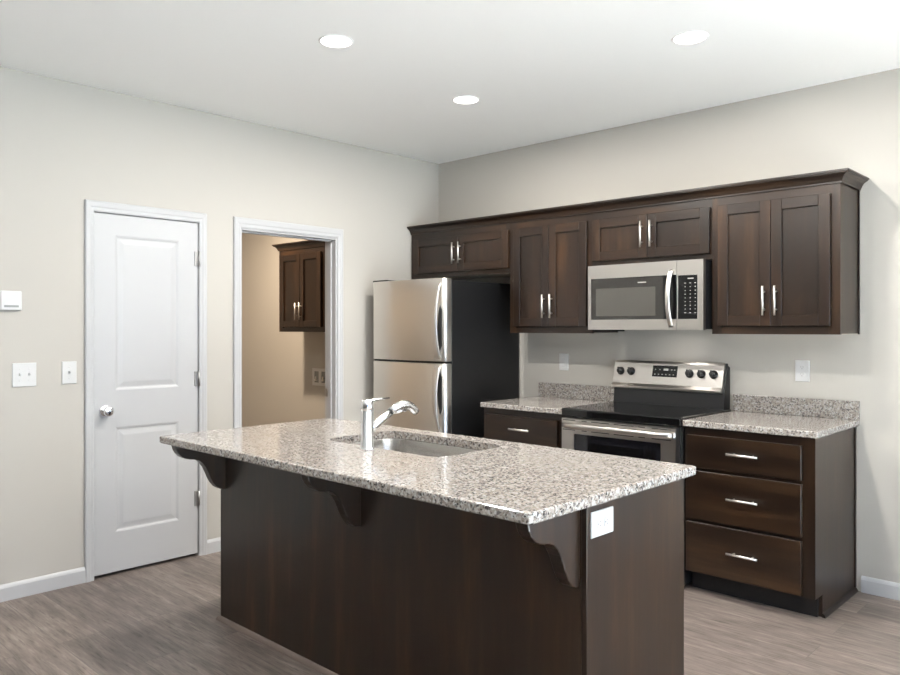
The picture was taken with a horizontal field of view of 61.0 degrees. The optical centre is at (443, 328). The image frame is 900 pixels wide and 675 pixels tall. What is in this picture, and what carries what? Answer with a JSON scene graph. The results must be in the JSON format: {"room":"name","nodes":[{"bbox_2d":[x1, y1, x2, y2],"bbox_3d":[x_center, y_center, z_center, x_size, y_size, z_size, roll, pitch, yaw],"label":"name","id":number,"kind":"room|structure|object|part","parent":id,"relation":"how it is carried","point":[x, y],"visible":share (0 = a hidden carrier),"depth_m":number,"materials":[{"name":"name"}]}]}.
{"room":"kitchen","nodes":[
{"label":"kitchen","id":0,"kind":"room"},
{"bbox_2d":[0,66,438,584],"bbox_3d":[-3.733,0.028,2.470,0.115,2.740,10.550,0,0,44],"label":"wall","id":1,"kind":"structure","parent":0,"point":[63,144],"depth_m":4.30,"materials":[{"name":"grey paint"}]},
{"bbox_2d":[0,291,21,310],"bbox_3d":[-2.227,-0.144,3.938,0.021,0.101,0.100,0,0,44],"label":"thermostat","id":2,"kind":"object","parent":1,"relation":"attached to","point":[9,300],"visible":1,"depth_m":3.93,"materials":[{"name":"grey plastic"}]},
{"bbox_2d":[12,363,35,386],"bbox_3d":[-2.182,0.241,3.987,0.018,0.124,0.116,0,0,44],"label":"light switch","id":3,"kind":"object","parent":1,"relation":"attached to","point":[23,374],"visible":1,"depth_m":3.99,"materials":[{"name":"grey plastic"}]},
{"bbox_2d":[62,361,75,383],"bbox_3d":[-2.027,0.239,4.149,0.018,0.122,0.076,0,0,44],"label":"light switch","id":4,"kind":"object","parent":1,"relation":"attached to","point":[68,367],"visible":1,"depth_m":4.15,"materials":[{"name":"white plastic"}]},
{"bbox_2d":[0,537,220,601],"bbox_3d":[-3.635,1.355,2.479,0.013,0.085,10.400,0,0,44],"label":"baseboard","id":5,"kind":"structure","parent":1,"relation":"attached to","point":[23,588],"depth_m":4.07,"materials":[{"name":"grey paint"}]},
{"bbox_2d":[84,199,206,582],"bbox_3d":[-1.722,0.343,4.476,0.125,2.109,0.732,0,0,44],"label":"door","id":6,"kind":"structure","parent":1,"relation":"in","point":[145,268],"depth_m":4.45,"materials":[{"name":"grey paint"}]},
{"bbox_3d":[-1.876,0.462,4.274,0.069,0.066,0.066,0,0,44],"label":"knob","id":7,"kind":"part","parent":6,"relation":"part of","materials":[{"name":"silver metal"}]},
{"bbox_2d":[233,216,342,427],"bbox_3d":[-1.072,0.341,5.232,0.142,2.112,0.884,0,0,44],"label":"door frame","id":8,"kind":"structure","parent":1,"relation":"in","point":[332,237],"depth_m":5.42,"materials":[{"name":"grey paint"}]},
{"bbox_3d":[-0.848,0.462,5.542,0.036,0.060,0.004,0,0,44],"label":"strike plate","id":9,"kind":"part","parent":8,"relation":"part of","materials":[{"name":"silver metal"}]},
{"bbox_2d":[0,0,899,163],"bbox_3d":[-2.151,-1.392,1.053,10.970,0.100,10.700,0,0,44],"label":"ceiling","id":10,"kind":"structure","parent":0,"point":[540,71],"depth_m":3.74,"materials":[{"name":"white paint"}]},
{"bbox_2d":[318,34,353,47],"bbox_3d":[-0.500,-1.340,3.569,0.164,0.004,0.164,0,0,44],"label":"recessed light","id":11,"kind":"object","parent":10,"relation":"in","point":[332,40],"visible":1,"depth_m":3.56,"materials":[{"name":"white paint"}]},
{"bbox_2d":[452,95,479,103],"bbox_3d":[0.134,-1.340,4.480,0.164,0.004,0.164,0,0,44],"label":"recessed light","id":12,"kind":"object","parent":10,"relation":"in","point":[464,99],"visible":1,"depth_m":4.46,"materials":[{"name":"white paint"}]},
{"bbox_2d":[671,31,708,44],"bbox_3d":[1.138,-1.340,3.526,0.164,0.004,0.164,0,0,44],"label":"recessed light","id":13,"kind":"object","parent":10,"relation":"in","point":[689,37],"visible":1,"depth_m":3.51,"materials":[{"name":"white paint"}]},
{"bbox_2d":[0,551,899,674],"bbox_3d":[-2.151,1.437,1.053,10.970,0.080,10.700,0,0,44],"label":"floor","id":14,"kind":"structure","parent":0,"point":[157,618],"depth_m":3.53,"materials":[{"name":"grey wood"}]},
{"bbox_2d":[171,445,683,674],"bbox_3d":[-0.206,0.958,3.090,2.083,0.879,0.864,0,0,44],"label":"kitchen island","id":15,"kind":"object","parent":14,"relation":"on","point":[334,578],"visible":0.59,"depth_m":2.67,"materials":[{"name":"brown wood"}]},
{"bbox_3d":[-0.850,0.958,3.885,0.019,0.879,0.611,0,0,44],"label":"panel","id":16,"kind":"part","parent":15,"relation":"part of","materials":[{"name":"brown wood"}]},
{"bbox_3d":[-0.335,1.387,2.955,2.083,0.020,0.016,0,0,44],"label":"shoe molding","id":17,"kind":"part","parent":15,"relation":"part of","materials":[{"name":"brown wood"}]},
{"bbox_3d":[-0.317,0.958,2.962,2.029,0.879,0.018,0,0,44],"label":"panel","id":18,"kind":"part","parent":15,"relation":"part of","materials":[{"name":"brown wood"}]},
{"bbox_2d":[160,418,695,524],"bbox_3d":[-0.195,0.502,3.085,2.104,0.033,0.969,0,0,44],"label":"island countertop","id":19,"kind":"structure","parent":15,"relation":"on","point":[528,484],"depth_m":2.69,"materials":[{"name":"stone"}]},
{"bbox_2d":[359,397,418,449],"bbox_3d":[-0.219,0.385,3.174,0.064,0.202,0.317,0,0,44],"label":"kitchen faucet","id":20,"kind":"object","parent":19,"relation":"on","point":[368,425],"visible":1,"depth_m":3.07,"materials":[{"name":"silver metal"}]},
{"bbox_3d":[-0.264,0.294,3.127,0.028,0.020,0.114,0,0,44],"label":"lever","id":21,"kind":"part","parent":20,"relation":"part of","materials":[{"name":"silver metal"}]},
{"bbox_3d":[-0.260,0.380,3.132,0.034,0.093,0.128,0,0,44],"label":"spout","id":22,"kind":"part","parent":20,"relation":"part of","materials":[{"name":"silver metal"}]},
{"bbox_2d":[349,438,480,456],"bbox_3d":[-0.131,0.613,3.259,0.725,0.188,0.430,0,0,44],"label":"undermount sink","id":23,"kind":"object","parent":19,"relation":"in","point":[394,444],"visible":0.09,"depth_m":3.52,"materials":[{"name":"silver metal"}]},
{"bbox_2d":[590,506,612,538],"bbox_3d":[0.478,0.581,2.293,0.008,0.077,0.120,0,0,44],"label":"electrical outlet","id":24,"kind":"object","parent":15,"relation":"attached to","point":[601,521],"visible":1,"depth_m":2.28,"materials":[{"name":"grey plastic"}]},
{"bbox_2d":[597,518,601,528],"bbox_3d":[0.467,0.581,2.278,0.003,0.033,0.027,0,0,44],"label":"receptacle","id":25,"kind":"object","parent":24,"relation":"attached to","point":[599,520],"depth_m":2.27,"materials":[{"name":"grey plastic"}]},
{"bbox_2d":[604,516,608,526],"bbox_3d":[0.494,0.581,2.306,0.003,0.033,0.027,0,0,44],"label":"receptacle","id":26,"kind":"object","parent":24,"relation":"attached to","point":[606,518],"depth_m":2.30,"materials":[{"name":"grey plastic"}]},
{"bbox_3d":[0.626,0.958,2.466,0.019,0.879,0.611,0,0,44],"label":"panel","id":27,"kind":"part","parent":15,"relation":"part of","materials":[{"name":"brown wood"}]},
{"bbox_2d":[373,278,518,437],"bbox_3d":[0.005,0.525,5.581,0.732,1.745,0.854,0,0,44],"label":"refrigerator","id":28,"kind":"object","parent":14,"relation":"on","point":[446,347],"visible":0.7,"depth_m":5.28,"materials":[{"name":"silver metal"}]},
{"bbox_3d":[-0.234,0.773,5.332,0.732,1.078,0.080,0,0,44],"label":"door","id":29,"kind":"part","parent":28,"relation":"part of","materials":[{"name":"silver metal"}]},
{"bbox_3d":[-0.234,-0.059,5.332,0.732,0.557,0.080,0,0,44],"label":"freezer door","id":30,"kind":"part","parent":28,"relation":"part of","materials":[{"name":"silver metal"}]},
{"bbox_3d":[-0.049,0.476,5.082,0.062,0.462,0.059,0,0,44],"label":"handle","id":31,"kind":"part","parent":28,"relation":"part of","materials":[{"name":"silver metal"}]},
{"bbox_3d":[-0.049,-0.051,5.082,0.062,0.513,0.059,0,0,44],"label":"handle","id":32,"kind":"part","parent":28,"relation":"part of","materials":[{"name":"silver metal"}]},
{"bbox_2d":[484,407,565,447],"bbox_3d":[0.703,0.958,5.047,0.648,0.879,0.684,0,0,44],"label":"base cabinet","id":33,"kind":"object","parent":14,"relation":"on","point":[535,428],"visible":0.19,"depth_m":4.81,"materials":[{"name":"brown wood"}]},
{"bbox_3d":[0.479,0.638,4.813,0.157,0.012,0.036,0,0,44],"label":"handle","id":34,"kind":"part","parent":33,"relation":"part of","materials":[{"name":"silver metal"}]},
{"bbox_2d":[480,382,613,414],"bbox_3d":[0.708,0.452,5.058,0.653,0.131,0.661,0,0,44],"label":"countertop","id":35,"kind":"structure","parent":33,"relation":"on","point":[553,397],"depth_m":5.14,"materials":[{"name":"stone"}]},
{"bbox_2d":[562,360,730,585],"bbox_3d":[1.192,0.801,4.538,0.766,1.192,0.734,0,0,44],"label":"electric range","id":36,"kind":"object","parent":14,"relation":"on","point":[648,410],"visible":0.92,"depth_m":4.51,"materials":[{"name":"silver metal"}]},
{"bbox_3d":[0.954,0.571,4.292,0.708,0.031,0.050,0,0,44],"label":"handle","id":37,"kind":"part","parent":36,"relation":"part of","materials":[{"name":"silver metal"}]},
{"bbox_3d":[0.990,0.852,4.333,0.730,0.641,0.050,0,0,44],"label":"oven door","id":38,"kind":"part","parent":36,"relation":"part of","materials":[{"name":"silver metal"}]},
{"bbox_3d":[1.148,0.273,4.969,0.052,0.053,0.046,0,0,44],"label":"knob","id":39,"kind":"part","parent":36,"relation":"part of","materials":[{"name":"black plastic"}]},
{"bbox_3d":[1.203,0.273,4.917,0.052,0.053,0.046,0,0,44],"label":"knob","id":40,"kind":"part","parent":36,"relation":"part of","materials":[{"name":"black plastic"}]},
{"bbox_2d":[562,401,730,426],"bbox_3d":[1.206,0.500,4.550,0.762,0.050,0.646,0,0,44],"label":"cooktop","id":41,"kind":"object","parent":36,"relation":"in","point":[614,413],"depth_m":4.43,"materials":[{"name":"black glass"}]},
{"bbox_3d":[1.389,0.295,4.764,0.736,0.180,0.076,0,0,44],"label":"control panel","id":42,"kind":"part","parent":36,"relation":"part of","materials":[{"name":"silver metal"}]},
{"bbox_3d":[1.489,0.273,4.641,0.052,0.053,0.046,0,0,44],"label":"knob","id":43,"kind":"part","parent":36,"relation":"part of","materials":[{"name":"black plastic"}]},
{"bbox_3d":[1.544,0.273,4.589,0.052,0.053,0.046,0,0,44],"label":"knob","id":44,"kind":"part","parent":36,"relation":"part of","materials":[{"name":"black plastic"}]},
{"bbox_3d":[1.599,0.273,4.536,0.052,0.053,0.046,0,0,44],"label":"knob","id":45,"kind":"part","parent":36,"relation":"part of","materials":[{"name":"black plastic"}]},
{"bbox_2d":[685,426,857,618],"bbox_3d":[1.733,0.958,4.057,0.674,0.879,0.684,0,0,44],"label":"base cabinet","id":46,"kind":"object","parent":14,"relation":"on","point":[770,519],"visible":0.97,"depth_m":3.83,"materials":[{"name":"brown wood"}]},
{"bbox_3d":[1.500,1.143,3.832,0.157,0.012,0.036,0,0,44],"label":"handle","id":47,"kind":"part","parent":46,"relation":"part of","materials":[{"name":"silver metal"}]},
{"bbox_3d":[1.500,0.868,3.832,0.157,0.012,0.036,0,0,44],"label":"handle","id":48,"kind":"part","parent":46,"relation":"part of","materials":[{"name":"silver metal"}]},
{"bbox_3d":[1.500,0.639,3.832,0.157,0.012,0.036,0,0,44],"label":"handle","id":49,"kind":"part","parent":46,"relation":"part of","materials":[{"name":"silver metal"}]},
{"bbox_3d":[1.508,1.149,3.863,0.583,0.260,0.020,0,0,44],"label":"drawer","id":50,"kind":"part","parent":46,"relation":"part of","materials":[{"name":"brown wood"}]},
{"bbox_3d":[1.508,0.874,3.863,0.583,0.253,0.020,0,0,44],"label":"drawer","id":51,"kind":"part","parent":46,"relation":"part of","materials":[{"name":"brown wood"}]},
{"bbox_3d":[1.508,0.645,3.863,0.583,0.167,0.020,0,0,44],"label":"drawer","id":52,"kind":"part","parent":46,"relation":"part of","materials":[{"name":"brown wood"}]},
{"bbox_3d":[1.536,0.904,3.863,0.658,0.770,0.019,0,0,44],"label":"frame","id":53,"kind":"part","parent":46,"relation":"part of","materials":[{"name":"brown wood"}]},
{"bbox_2d":[683,394,859,438],"bbox_3d":[1.743,0.452,4.063,0.678,0.131,0.661,0,0,44],"label":"countertop","id":54,"kind":"structure","parent":46,"relation":"on","point":[774,415],"depth_m":4.11,"materials":[{"name":"stone"}]},
{"bbox_3d":[1.985,0.958,3.868,0.018,0.879,0.608,0,0,44],"label":"panel","id":55,"kind":"part","parent":46,"relation":"part of","materials":[{"name":"brown wood"}]},
{"bbox_3d":[2.018,1.387,3.878,0.016,0.020,0.521,0,0,44],"label":"shoe molding","id":56,"kind":"part","parent":46,"relation":"part of","materials":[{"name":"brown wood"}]},
{"bbox_3d":[2.197,0.948,4.072,0.005,0.858,0.019,0,0,44],"label":"scribe moulding","id":57,"kind":"part","parent":46,"relation":"part of","materials":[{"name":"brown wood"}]},
{"bbox_2d":[242,68,899,590],"bbox_3d":[1.504,0.028,4.856,10.970,2.740,0.150,0,0,44],"label":"wall","id":58,"kind":"structure","parent":0,"point":[852,123],"depth_m":4.57,"materials":[{"name":"grey paint"}]},
{"bbox_2d":[272,240,324,331],"bbox_3d":[-1.212,-0.382,7.106,0.809,0.824,0.368,0,0,44],"label":"upper cabinet","id":59,"kind":"object","parent":58,"relation":"attached to","point":[301,263],"visible":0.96,"depth_m":6.97,"materials":[{"name":"brown wood"}]},
{"bbox_3d":[-1.421,-0.350,7.115,0.311,0.671,0.020,0,0,44],"label":"door","id":60,"kind":"part","parent":59,"relation":"part of","materials":[{"name":"brown wood"}]},
{"bbox_3d":[-1.349,-0.158,7.008,0.012,0.157,0.036,0,0,44],"label":"handle","id":61,"kind":"part","parent":59,"relation":"part of","materials":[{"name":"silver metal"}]},
{"bbox_3d":[-1.210,-0.764,7.109,0.809,0.061,0.361,0,0,44],"label":"crown molding","id":62,"kind":"part","parent":59,"relation":"part of","materials":[{"name":"brown wood"}]},
{"bbox_3d":[-1.304,-0.158,6.965,0.012,0.157,0.036,0,0,44],"label":"handle","id":63,"kind":"part","parent":59,"relation":"part of","materials":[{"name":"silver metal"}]},
{"bbox_3d":[-1.194,-0.350,6.898,0.311,0.671,0.020,0,0,44],"label":"door","id":64,"kind":"part","parent":59,"relation":"part of","materials":[{"name":"brown wood"}]},
{"bbox_2d":[312,368,324,385],"bbox_3d":[-1.183,0.465,7.313,0.240,0.165,0.030,0,0,44],"label":"electrical outlet","id":65,"kind":"object","parent":58,"relation":"attached to","point":[318,375],"visible":0.7,"depth_m":7.34,"materials":[{"name":"grey plastic"}]},
{"bbox_2d":[412,223,509,279],"bbox_3d":[0.197,-0.563,5.752,0.989,0.349,0.368,0,0,44],"label":"upper cabinet","id":66,"kind":"object","parent":58,"relation":"attached to","point":[484,251],"visible":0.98,"depth_m":5.61,"materials":[{"name":"brown wood"}]},
{"bbox_3d":[-0.057,-0.554,5.804,0.469,0.263,0.020,0,0,44],"label":"door","id":67,"kind":"part","parent":66,"relation":"part of","materials":[{"name":"brown wood"}]},
{"bbox_3d":[0.072,-0.558,5.643,0.012,0.157,0.036,0,0,44],"label":"handle","id":68,"kind":"part","parent":66,"relation":"part of","materials":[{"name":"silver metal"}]},
{"bbox_3d":[0.117,-0.558,5.599,0.012,0.157,0.036,0,0,44],"label":"handle","id":69,"kind":"part","parent":66,"relation":"part of","materials":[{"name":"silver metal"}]},
{"bbox_3d":[0.284,-0.554,5.478,0.469,0.263,0.020,0,0,44],"label":"door","id":70,"kind":"part","parent":66,"relation":"part of","materials":[{"name":"brown wood"}]},
{"bbox_2d":[407,168,868,234],"bbox_3d":[0.984,-0.764,5.000,3.165,0.061,0.361,0,0,44],"label":"crown molding","id":71,"kind":"structure","parent":66,"relation":"attached to","point":[847,176],"depth_m":4.47,"materials":[{"name":"brown wood"}]},
{"bbox_2d":[559,353,568,370],"bbox_3d":[0.849,0.234,5.376,0.076,0.118,0.009,0,0,44],"label":"light switch","id":72,"kind":"object","parent":58,"relation":"attached to","point":[563,358],"visible":1,"depth_m":5.37,"materials":[{"name":"grey plastic"}]},
{"bbox_2d":[510,213,617,332],"bbox_3d":[0.795,-0.354,5.178,0.667,0.768,0.368,0,0,44],"label":"upper cabinet","id":73,"kind":"object","parent":58,"relation":"attached to","point":[550,258],"visible":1,"depth_m":5.05,"materials":[{"name":"brown wood"}]},
{"bbox_3d":[0.597,-0.350,5.177,0.294,0.671,0.020,0,0,44],"label":"door","id":74,"kind":"part","parent":73,"relation":"part of","materials":[{"name":"brown wood"}]},
{"bbox_3d":[0.662,-0.149,5.075,0.012,0.157,0.036,0,0,44],"label":"handle","id":75,"kind":"part","parent":73,"relation":"part of","materials":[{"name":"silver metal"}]},
{"bbox_3d":[0.707,-0.149,5.032,0.012,0.157,0.036,0,0,44],"label":"handle","id":76,"kind":"part","parent":73,"relation":"part of","materials":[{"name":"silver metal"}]},
{"bbox_3d":[0.811,-0.350,4.971,0.294,0.671,0.020,0,0,44],"label":"door","id":77,"kind":"part","parent":73,"relation":"part of","materials":[{"name":"brown wood"}]},
{"bbox_2d":[539,382,613,400],"bbox_3d":[0.930,0.436,5.289,0.653,0.099,0.021,0,0,44],"label":"backsplash","id":78,"kind":"structure","parent":58,"relation":"attached to","point":[574,391],"depth_m":5.28,"materials":[{"name":"stone"}]},
{"bbox_2d":[592,198,711,265],"bbox_3d":[1.320,-0.565,4.673,0.789,0.345,0.368,0,0,44],"label":"upper cabinet","id":79,"kind":"object","parent":58,"relation":"attached to","point":[680,230],"visible":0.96,"depth_m":4.54,"materials":[{"name":"brown wood"}]},
{"bbox_3d":[1.086,-0.555,4.706,0.383,0.261,0.020,0,0,44],"label":"door","id":80,"kind":"part","parent":79,"relation":"part of","materials":[{"name":"brown wood"}]},
{"bbox_3d":[1.184,-0.565,4.574,0.012,0.157,0.036,0,0,44],"label":"handle","id":81,"kind":"part","parent":79,"relation":"part of","materials":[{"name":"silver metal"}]},
{"bbox_2d":[588,259,711,330],"bbox_3d":[1.293,-0.186,4.635,0.752,0.406,0.458,0,0,44],"label":"microwave","id":82,"kind":"object","parent":79,"relation":"attached to","point":[664,295],"visible":1,"depth_m":4.48,"materials":[{"name":"silver metal"}]},
{"bbox_3d":[1.128,-0.191,4.579,0.592,0.396,0.029,0,0,44],"label":"door","id":83,"kind":"part","parent":82,"relation":"part of","materials":[{"name":"silver metal"}]},
{"bbox_3d":[1.290,-0.173,4.363,0.029,0.334,0.061,0,0,44],"label":"handle","id":84,"kind":"part","parent":82,"relation":"part of","materials":[{"name":"silver metal"}]},
{"bbox_3d":[1.391,-0.179,4.327,0.116,0.248,0.026,0,0,44],"label":"control glass","id":85,"kind":"part","parent":82,"relation":"part of","materials":[{"name":"black glass"}]},
{"bbox_3d":[1.400,-0.191,4.318,0.158,0.396,0.029,0,0,44],"label":"control panel","id":86,"kind":"part","parent":82,"relation":"part of","materials":[{"name":"silver metal"}]},
{"bbox_3d":[1.229,-0.565,4.531,0.012,0.157,0.036,0,0,44],"label":"handle","id":87,"kind":"part","parent":79,"relation":"part of","materials":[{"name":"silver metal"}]},
{"bbox_3d":[1.365,-0.555,4.439,0.383,0.261,0.020,0,0,44],"label":"door","id":88,"kind":"part","parent":79,"relation":"part of","materials":[{"name":"brown wood"}]},
{"bbox_2d":[712,183,859,334],"bbox_3d":[1.848,-0.354,4.166,0.674,0.768,0.368,0,0,44],"label":"upper cabinet","id":89,"kind":"object","parent":58,"relation":"attached to","point":[786,261],"visible":1,"depth_m":4.03,"materials":[{"name":"brown wood"}]},
{"bbox_3d":[1.642,-0.350,4.172,0.288,0.671,0.020,0,0,44],"label":"door","id":90,"kind":"part","parent":89,"relation":"part of","materials":[{"name":"brown wood"}]},
{"bbox_3d":[1.706,-0.149,4.073,0.012,0.157,0.036,0,0,44],"label":"handle","id":91,"kind":"part","parent":89,"relation":"part of","materials":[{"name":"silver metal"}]},
{"bbox_3d":[1.750,-0.149,4.030,0.012,0.157,0.036,0,0,44],"label":"handle","id":92,"kind":"part","parent":89,"relation":"part of","materials":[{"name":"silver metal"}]},
{"bbox_3d":[1.854,-0.350,3.969,0.294,0.671,0.020,0,0,44],"label":"door","id":93,"kind":"part","parent":89,"relation":"part of","materials":[{"name":"brown wood"}]},
{"bbox_3d":[2.209,-0.354,4.060,0.005,0.768,0.019,0,0,44],"label":"scribe moulding","id":94,"kind":"part","parent":89,"relation":"part of","materials":[{"name":"brown wood"}]},
{"bbox_2d":[733,394,859,419],"bbox_3d":[1.965,0.436,4.294,0.678,0.099,0.021,0,0,44],"label":"backsplash","id":95,"kind":"structure","parent":58,"relation":"attached to","point":[826,408],"depth_m":4.26,"materials":[{"name":"stone"}]},
{"bbox_2d":[795,360,809,381],"bbox_3d":[2.004,0.236,4.266,0.076,0.118,0.008,0,0,44],"label":"electrical outlet","id":96,"kind":"object","parent":58,"relation":"attached to","point":[802,367],"visible":1,"depth_m":4.26,"materials":[{"name":"grey plastic"}]},
{"bbox_2d":[861,576,899,600],"bbox_3d":[3.757,1.355,2.579,4.265,0.085,0.013,0,0,44],"label":"baseboard","id":97,"kind":"structure","parent":58,"relation":"attached to","point":[873,586],"depth_m":3.99,"materials":[{"name":"grey paint"}]}
]}

